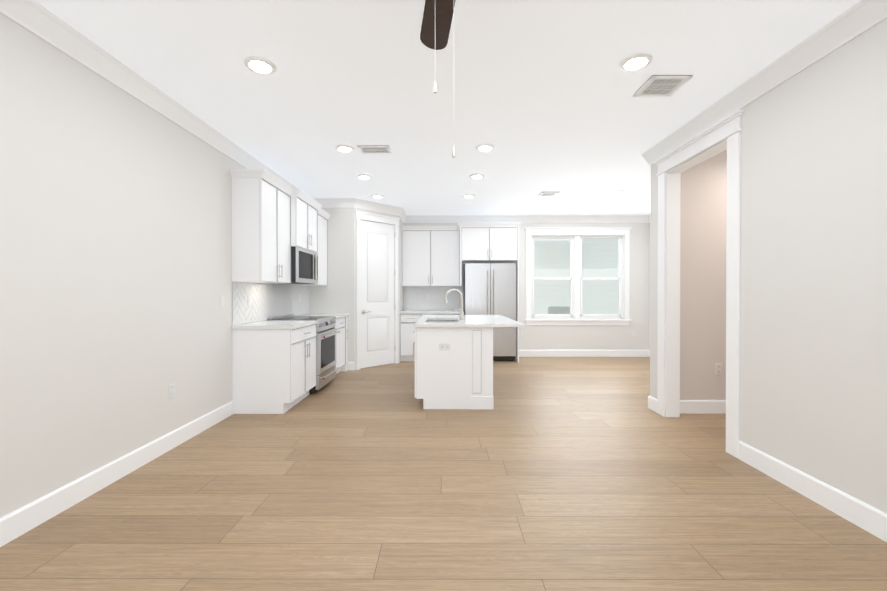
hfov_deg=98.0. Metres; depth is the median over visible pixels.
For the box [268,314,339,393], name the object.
range
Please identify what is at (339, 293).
wall
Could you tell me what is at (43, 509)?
baseboard
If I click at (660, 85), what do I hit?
ceiling vent
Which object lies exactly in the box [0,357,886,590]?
floor
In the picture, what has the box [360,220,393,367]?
pantry door
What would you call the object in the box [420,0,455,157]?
ceiling fan
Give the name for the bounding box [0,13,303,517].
wall
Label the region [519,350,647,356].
baseboard
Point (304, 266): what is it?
microwave
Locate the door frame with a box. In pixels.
[654,109,743,457]
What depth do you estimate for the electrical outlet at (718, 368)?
3.98 m
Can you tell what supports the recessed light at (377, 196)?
in the ceiling
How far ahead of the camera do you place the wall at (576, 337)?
7.53 m
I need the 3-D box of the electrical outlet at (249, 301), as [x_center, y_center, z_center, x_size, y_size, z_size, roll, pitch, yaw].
[-2.158,0.054,4.295,0.008,0.118,0.072,0,0,0]
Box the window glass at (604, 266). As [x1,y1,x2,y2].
[534,238,617,313]
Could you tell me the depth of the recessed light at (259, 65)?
2.53 m
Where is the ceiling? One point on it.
(538, 94)
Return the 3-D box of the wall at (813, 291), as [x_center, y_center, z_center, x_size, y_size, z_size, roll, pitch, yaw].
[2.280,-0.141,0.717,0.130,2.750,6.850,0,0,0]
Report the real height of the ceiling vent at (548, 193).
0.012 m
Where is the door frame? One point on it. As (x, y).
(726, 130)
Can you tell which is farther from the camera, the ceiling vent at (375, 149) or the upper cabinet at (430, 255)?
the upper cabinet at (430, 255)
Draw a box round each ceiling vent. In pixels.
[357,145,390,153]
[538,192,558,195]
[633,75,692,96]
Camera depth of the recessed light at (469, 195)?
5.93 m
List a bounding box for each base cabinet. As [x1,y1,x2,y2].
[232,320,318,413]
[298,314,348,373]
[400,310,463,360]
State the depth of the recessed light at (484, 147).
3.95 m
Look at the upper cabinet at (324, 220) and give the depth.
6.05 m
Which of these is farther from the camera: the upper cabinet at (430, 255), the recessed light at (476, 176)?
the upper cabinet at (430, 255)
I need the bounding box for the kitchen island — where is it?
[413,322,493,408]
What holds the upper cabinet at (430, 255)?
attached to the wall at (576, 337)
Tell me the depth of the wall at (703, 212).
3.98 m
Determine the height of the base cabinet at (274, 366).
0.910 m
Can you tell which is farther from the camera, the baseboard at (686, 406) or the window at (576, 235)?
the window at (576, 235)
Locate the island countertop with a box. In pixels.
[414,315,524,326]
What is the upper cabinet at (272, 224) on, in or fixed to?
attached to the wall at (115, 246)
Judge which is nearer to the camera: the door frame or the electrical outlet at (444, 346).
the door frame
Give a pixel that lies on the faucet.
(461, 310)
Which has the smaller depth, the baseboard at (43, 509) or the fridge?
the baseboard at (43, 509)
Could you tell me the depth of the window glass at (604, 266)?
10.49 m
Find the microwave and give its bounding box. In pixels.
[282,246,317,283]
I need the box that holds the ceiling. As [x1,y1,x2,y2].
[35,0,859,214]
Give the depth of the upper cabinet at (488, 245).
6.92 m
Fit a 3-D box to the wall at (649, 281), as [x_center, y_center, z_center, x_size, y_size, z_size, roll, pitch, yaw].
[4.089,-0.170,5.833,0.150,2.750,3.390,0,0,0]
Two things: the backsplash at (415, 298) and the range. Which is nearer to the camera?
the range
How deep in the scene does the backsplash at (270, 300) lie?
4.68 m
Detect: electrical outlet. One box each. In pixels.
[168,382,174,398]
[248,295,251,305]
[439,344,449,349]
[715,363,721,374]
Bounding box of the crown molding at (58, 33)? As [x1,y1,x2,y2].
[0,0,886,222]
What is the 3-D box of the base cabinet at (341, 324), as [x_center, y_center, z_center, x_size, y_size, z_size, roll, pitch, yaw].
[-1.836,0.750,5.844,0.656,0.910,0.724,0,0,0]
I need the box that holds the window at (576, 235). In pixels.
[525,227,631,324]
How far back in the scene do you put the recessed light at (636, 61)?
2.49 m
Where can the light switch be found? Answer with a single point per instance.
(221, 300)
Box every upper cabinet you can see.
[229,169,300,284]
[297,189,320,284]
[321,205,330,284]
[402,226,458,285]
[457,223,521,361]
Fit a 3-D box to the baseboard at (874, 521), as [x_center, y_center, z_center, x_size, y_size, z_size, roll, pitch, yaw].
[2.205,1.170,0.092,0.015,0.134,5.585,0,0,0]
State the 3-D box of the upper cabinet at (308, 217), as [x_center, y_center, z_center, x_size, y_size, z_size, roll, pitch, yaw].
[-1.975,-0.718,5.091,0.380,1.135,0.761,0,0,0]
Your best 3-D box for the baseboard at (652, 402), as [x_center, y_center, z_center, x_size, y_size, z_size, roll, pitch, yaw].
[3.094,1.148,4.155,1.772,0.134,0.015,0,0,0]
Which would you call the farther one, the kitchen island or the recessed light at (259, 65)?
the kitchen island
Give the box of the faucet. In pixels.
[445,289,463,319]
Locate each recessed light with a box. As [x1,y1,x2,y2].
[244,56,275,73]
[335,144,353,151]
[356,174,371,179]
[371,194,383,197]
[463,194,474,197]
[469,174,484,178]
[476,144,494,150]
[619,52,652,70]
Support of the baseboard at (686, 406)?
attached to the wall at (703, 212)
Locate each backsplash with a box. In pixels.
[232,281,308,324]
[404,286,461,309]
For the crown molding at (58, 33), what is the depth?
2.69 m
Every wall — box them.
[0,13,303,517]
[309,208,403,369]
[404,223,648,349]
[649,222,650,349]
[650,18,886,513]
[680,150,726,399]
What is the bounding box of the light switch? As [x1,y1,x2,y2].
[220,295,223,306]
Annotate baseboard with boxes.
[0,401,232,546]
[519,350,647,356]
[648,396,656,409]
[680,400,725,413]
[738,441,886,541]
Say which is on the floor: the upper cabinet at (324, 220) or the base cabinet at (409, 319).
the base cabinet at (409, 319)
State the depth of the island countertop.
4.49 m
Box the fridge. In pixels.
[464,263,515,360]
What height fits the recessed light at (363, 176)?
0.021 m
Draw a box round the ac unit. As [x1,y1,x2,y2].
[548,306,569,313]
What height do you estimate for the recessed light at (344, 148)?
0.021 m
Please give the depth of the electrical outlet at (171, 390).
3.07 m

